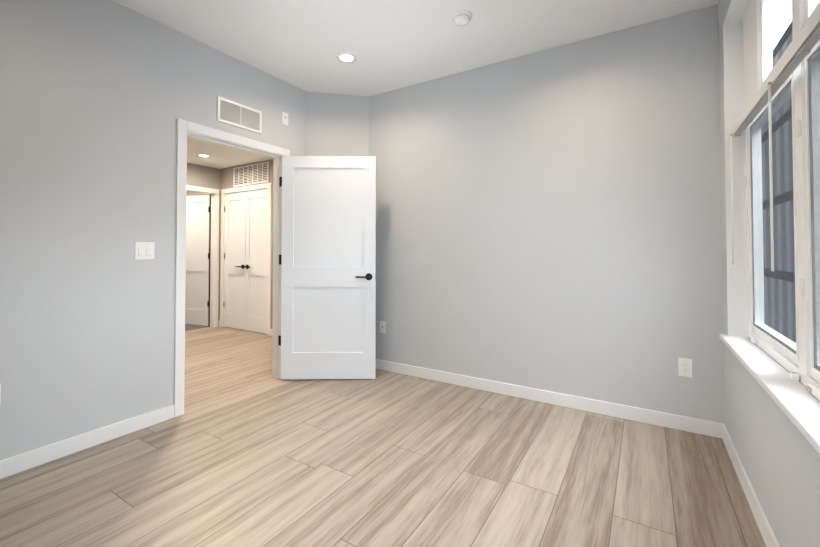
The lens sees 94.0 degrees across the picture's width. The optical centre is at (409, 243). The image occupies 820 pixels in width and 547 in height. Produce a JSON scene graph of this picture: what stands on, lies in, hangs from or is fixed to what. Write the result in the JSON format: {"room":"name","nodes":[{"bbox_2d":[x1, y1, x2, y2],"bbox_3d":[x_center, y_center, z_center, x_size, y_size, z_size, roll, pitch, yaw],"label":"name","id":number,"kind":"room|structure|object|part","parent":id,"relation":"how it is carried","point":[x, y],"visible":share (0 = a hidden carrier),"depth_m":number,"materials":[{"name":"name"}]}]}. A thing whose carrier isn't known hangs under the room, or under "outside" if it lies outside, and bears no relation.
{"room":"empty bedroom","nodes":[
{"label":"empty bedroom","id":0,"kind":"room"},
{"bbox_2d":[0,0,305,460],"bbox_3d":[-1.886,-0.152,2.480,0.120,2.750,4.770,-1,-1,32],"label":"wall","id":1,"kind":"structure","parent":0,"point":[92,99],"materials":[{"name":"grey paint"}]},
{"bbox_2d":[0,404,173,478],"bbox_3d":[-2.371,1.160,1.540,0.013,0.092,2.703,-1,-1,32],"label":"baseboard","id":2,"kind":"structure","parent":1,"relation":"attached to","point":[13,465],"depth_m":2.24,"materials":[{"name":"white wood"}]},
{"bbox_2d":[135,242,153,259],"bbox_3d":[-1.766,0.052,2.546,0.010,0.116,0.116,-1,-1,32],"label":"rocker light switch","id":3,"kind":"object","parent":1,"relation":"attached to","point":[144,250],"depth_m":2.54,"materials":[{"name":"white plastic"}]},
{"bbox_2d":[174,119,289,416],"bbox_3d":[-1.448,0.178,3.171,0.136,2.117,1.010,-1,-1,32],"label":"door frame","id":4,"kind":"structure","parent":1,"relation":"attached to","point":[180,275],"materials":[{"name":"white wood"}]},
{"bbox_3d":[-1.149,0.185,3.541,0.016,2.117,0.066,-1,-1,32],"label":"casing hinge trim","id":5,"kind":"part","parent":4,"relation":"part of","materials":[{"name":"white wood"}]},
{"bbox_2d":[187,133,277,157],"bbox_3d":[-1.461,-0.803,3.194,0.040,0.011,0.838,-1,-1,32],"label":"door frame","id":6,"kind":"object","parent":1,"relation":"attached to","point":[226,144],"depth_m":3.14,"materials":[{"name":"white wood"}]},
{"bbox_2d":[217,96,261,133],"bbox_3d":[-1.401,-1.052,3.159,0.012,0.195,0.400,-1,-1,32],"label":"air vent","id":7,"kind":"object","parent":1,"relation":"in","point":[233,113],"depth_m":3.15,"materials":[{"name":"white metal"}]},
{"bbox_2d":[272,156,281,378],"bbox_3d":[-1.229,0.211,3.542,0.120,2.065,0.031,-1,-1,32],"label":"door jamb","id":8,"kind":"structure","parent":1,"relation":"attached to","point":[279,266],"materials":[{"name":"white wood"}]},
{"bbox_3d":[-1.238,0.221,3.536,0.040,2.045,0.011,-1,-1,32],"label":"jamb stop hinge","id":9,"kind":"part","parent":8,"relation":"part of","materials":[{"name":"white wood"}]},
{"bbox_3d":[-1.195,0.893,3.502,0.033,0.090,0.001,-1,-1,32],"label":"jamb hinge leaf","id":10,"kind":"part","parent":8,"relation":"part of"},
{"bbox_2d":[281,156,375,378],"bbox_3d":[-0.746,0.217,3.493,0.863,2.030,0.140,0,-1,-1],"label":"bedroom door","id":11,"kind":"structure","parent":8,"relation":"attached to","point":[328,293],"depth_m":3.48,"materials":[{"name":"white wood"}]},
{"bbox_2d":[282,112,287,125],"bbox_3d":[-1.161,-1.157,3.554,0.010,0.116,0.072,-1,-1,32],"label":"switch plate","id":12,"kind":"object","parent":1,"relation":"attached to","point":[284,118],"depth_m":3.55,"materials":[{"name":"white plastic"}]},
{"bbox_2d":[185,324,208,330],"bbox_3d":[-3.964,1.290,6.099,1.720,0.004,2.200,-1,-1,32],"label":"floor","id":13,"kind":"structure","parent":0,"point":[190,327],"depth_m":5.88,"materials":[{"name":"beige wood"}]},
{"bbox_2d":[187,163,215,188],"bbox_3d":[-3.268,-1.126,5.558,0.120,0.685,0.850,-1,-1,32],"label":"wall","id":14,"kind":"structure","parent":0,"point":[201,176],"depth_m":5.70,"materials":[{"name":"beige paint"}]},
{"bbox_2d":[187,185,218,326],"bbox_3d":[-3.244,0.223,5.556,0.136,2.117,0.888,-1,-1,32],"label":"door frame","id":15,"kind":"structure","parent":14,"relation":"attached to","point":[216,256],"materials":[{"name":"white wood"}]},
{"bbox_2d":[216,168,220,319],"bbox_3d":[-3.025,-0.086,5.934,0.120,2.750,0.080,-1,-1,32],"label":"wall","id":16,"kind":"structure","parent":0,"point":[218,178],"depth_m":5.92,"materials":[{"name":"beige paint"}]},
{"bbox_2d":[185,195,209,325],"bbox_3d":[-3.479,0.266,6.073,0.811,2.030,0.140,0,-1,22],"label":"bathroom door","id":17,"kind":"structure","parent":16,"relation":"in","point":[197,264],"depth_m":6.01,"materials":[{"name":"white wood"}]},
{"bbox_2d":[187,137,273,168],"bbox_3d":[-2.677,-1.221,3.868,2.660,0.060,3.270,-1,-1,32],"label":"ceiling","id":18,"kind":"structure","parent":0,"point":[222,157],"depth_m":5.09,"materials":[{"name":"paint"}]},
{"bbox_2d":[197,154,210,157],"bbox_3d":[-2.758,-1.165,5.109,0.168,0.004,0.168,-1,-1,32],"label":"recessed light","id":19,"kind":"object","parent":18,"relation":"in","point":[203,155],"depth_m":5.09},
{"bbox_2d":[187,159,273,328],"bbox_3d":[-2.563,-0.089,5.768,4.480,2.750,0.120,-1,-1,32],"label":"wall","id":20,"kind":"structure","parent":0,"point":[271,162],"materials":[{"name":"beige paint"}]},
{"bbox_2d":[220,189,224,326],"bbox_3d":[-2.892,0.229,5.884,0.066,2.117,0.016,-1,-1,32],"label":"trim","id":21,"kind":"structure","parent":20,"relation":"attached to","point":[222,261],"depth_m":5.87,"materials":[{"name":"white wood"}]},
{"bbox_2d":[224,192,245,329],"bbox_3d":[-2.625,0.260,5.755,0.502,2.030,0.140,-1,-1,32],"label":"closet door","id":22,"kind":"structure","parent":20,"relation":"in","point":[235,255],"depth_m":5.75,"materials":[{"name":"white wood"}]},
{"bbox_2d":[223,188,267,326],"bbox_3d":[-2.397,0.251,5.659,1.040,2.065,0.120,-1,-1,32],"label":"door frame","id":23,"kind":"structure","parent":20,"relation":"attached to","point":[224,259],"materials":[{"name":"white wood"}]},
{"bbox_2d":[224,183,267,193],"bbox_3d":[-2.424,-0.802,5.616,1.032,0.066,0.016,-1,-1,32],"label":"trim","id":24,"kind":"structure","parent":20,"relation":"attached to","point":[247,188],"depth_m":5.59,"materials":[{"name":"white wood"}]},
{"bbox_2d":[233,162,268,186],"bbox_3d":[-2.321,-0.994,5.558,0.800,0.290,0.017,-1,-1,32],"label":"air vent","id":25,"kind":"object","parent":20,"relation":"in","point":[257,173],"depth_m":5.55,"materials":[{"name":"white metal"}]},
{"bbox_2d":[244,189,267,333],"bbox_3d":[-2.192,0.255,5.489,0.502,2.030,0.140,-1,-1,32],"label":"closet door","id":26,"kind":"structure","parent":20,"relation":"in","point":[255,266],"depth_m":5.49,"materials":[{"name":"white wood"}]},
{"bbox_2d":[267,183,271,335],"bbox_3d":[-1.957,0.218,5.309,0.066,2.117,0.016,-1,-1,32],"label":"trim","id":27,"kind":"structure","parent":20,"relation":"attached to","point":[269,215],"depth_m":5.30,"materials":[{"name":"white wood"}]},
{"bbox_2d":[306,91,368,155],"bbox_3d":[-0.726,-0.126,3.821,0.450,2.750,0.430,-1,-1,32],"label":"wall","id":28,"kind":"structure","parent":0,"point":[337,124],"depth_m":3.84,"materials":[{"name":"grey paint"}]},
{"bbox_2d":[0,326,765,546],"bbox_3d":[-2.232,1.282,2.919,8.003,0.100,5.800,-1,-1,32],"label":"floor","id":29,"kind":"structure","parent":0,"point":[246,449],"depth_m":2.00,"materials":[{"name":"brown wood"}]},
{"bbox_2d":[112,0,718,96],"bbox_3d":[-0.568,-1.607,1.403,3.523,0.120,4.670,-1,-1,32],"label":"ceiling","id":30,"kind":"structure","parent":0,"point":[390,45],"depth_m":2.73,"materials":[{"name":"paint"}]},
{"bbox_2d":[336,53,356,62],"bbox_3d":[-0.518,-1.513,3.126,0.168,0.004,0.168,-1,-1,32],"label":"recessed light","id":31,"kind":"object","parent":30,"relation":"in","point":[346,57],"depth_m":3.13,"materials":[{"name":"white plastic"}]},
{"bbox_2d":[452,10,471,25],"bbox_3d":[0.348,-1.502,2.569,0.136,0.046,0.136,-1,-1,32],"label":"smoke detector","id":32,"kind":"object","parent":30,"relation":"attached to","point":[461,17],"depth_m":2.54,"materials":[{"name":"white plastic"}]},
{"bbox_2d":[369,4,723,422],"bbox_3d":[0.675,-0.137,3.281,3.403,2.750,0.120,-1,-1,32],"label":"wall","id":33,"kind":"structure","parent":0,"point":[548,219],"depth_m":2.90,"materials":[{"name":"grey paint"}]},
{"bbox_2d":[380,321,385,332],"bbox_3d":[-0.271,0.828,3.770,0.072,0.116,0.008,-1,-1,32],"label":"outlet plate","id":34,"kind":"object","parent":33,"relation":"attached to","point":[382,326],"depth_m":3.76,"materials":[{"name":"white plastic"}]},
{"bbox_2d":[376,359,723,437],"bbox_3d":[0.767,1.190,3.122,2.809,0.092,0.013,-1,-1,32],"label":"baseboard","id":35,"kind":"structure","parent":33,"relation":"attached to","point":[690,424],"depth_m":2.86,"materials":[{"name":"white wood"}]},
{"bbox_2d":[678,358,691,377],"bbox_3d":[1.798,0.814,2.496,0.074,0.118,0.008,-1,-1,32],"label":"outlet","id":36,"kind":"object","parent":33,"relation":"attached to","point":[684,367],"depth_m":2.50,"materials":[{"name":"white plastic"}]},
{"bbox_2d":[718,26,727,334],"bbox_3d":[1.984,-0.368,2.307,0.148,1.885,0.175,-1,-1,32],"label":"wall pier","id":37,"kind":"object","parent":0,"point":[722,186],"depth_m":2.34,"materials":[{"name":"grey paint"}]},
{"bbox_2d":[718,0,730,36],"bbox_3d":[0.890,-1.454,0.549,0.148,0.220,4.350,-1,-1,32],"label":"wall","id":38,"kind":"structure","parent":0,"point":[723,6],"depth_m":2.32,"materials":[{"name":"grey paint"}]},
{"bbox_2d":[723,342,819,546],"bbox_3d":[0.890,0.863,0.505,0.148,0.645,4.350,-1,-1,32],"label":"wall","id":39,"kind":"structure","parent":0,"point":[778,454],"depth_m":1.46,"materials":[{"name":"grey paint"}]},
{"bbox_2d":[722,424,779,546],"bbox_3d":[0.818,1.141,0.537,0.013,0.092,4.337,-1,-1,32],"label":"baseboard","id":40,"kind":"structure","parent":39,"relation":"attached to","point":[766,531],"depth_m":1.74,"materials":[{"name":"white wood"}]},
{"bbox_2d":[720,333,819,453],"bbox_3d":[1.191,0.537,1.087,0.122,0.030,2.805,-1,-1,32],"label":"window sill","id":41,"kind":"structure","parent":39,"relation":"on","point":[797,403],"depth_m":1.40,"materials":[{"name":"white wood"}]},
{"bbox_2d":[756,344,805,386],"bbox_3d":[1.268,0.536,1.040,0.058,0.030,2.705,-1,-1,32],"label":"trim","id":42,"kind":"structure","parent":0,"point":[778,363],"depth_m":1.72,"materials":[{"name":"white wood"}]},
{"bbox_2d":[723,0,819,399],"bbox_3d":[1.229,-0.406,1.081,0.148,1.855,2.705,-1,-1,32],"label":"window","id":43,"kind":"structure","parent":42,"relation":"on","point":[800,87],"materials":[{"name":"plastic"}]},
{"bbox_2d":[730,4,819,270],"bbox_3d":[1.208,-0.298,1.097,0.052,0.805,2.653,-1,-1,32],"label":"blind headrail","id":44,"kind":"object","parent":43,"relation":"attached to","point":[803,44],"depth_m":1.53,"materials":[{"name":"plastic"}]},
{"bbox_2d":[789,372,799,380],"bbox_3d":[1.480,0.514,1.470,0.024,0.030,0.030,-1,-1,32],"label":"block","id":45,"kind":"object","parent":43,"relation":"attached to","point":[793,376],"depth_m":1.46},
{"label":"outside","id":46,"kind":"structure","parent":0,"visible":0},
{"bbox_2d":[761,21,795,342],"bbox_3d":[12.764,-1.355,11.588,0.400,13.500,57.000,-1,-1,32],"label":"building","id":47,"kind":"structure","parent":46,"point":[787,36],"depth_m":15.21,"materials":[{"name":"grey"}]}
]}

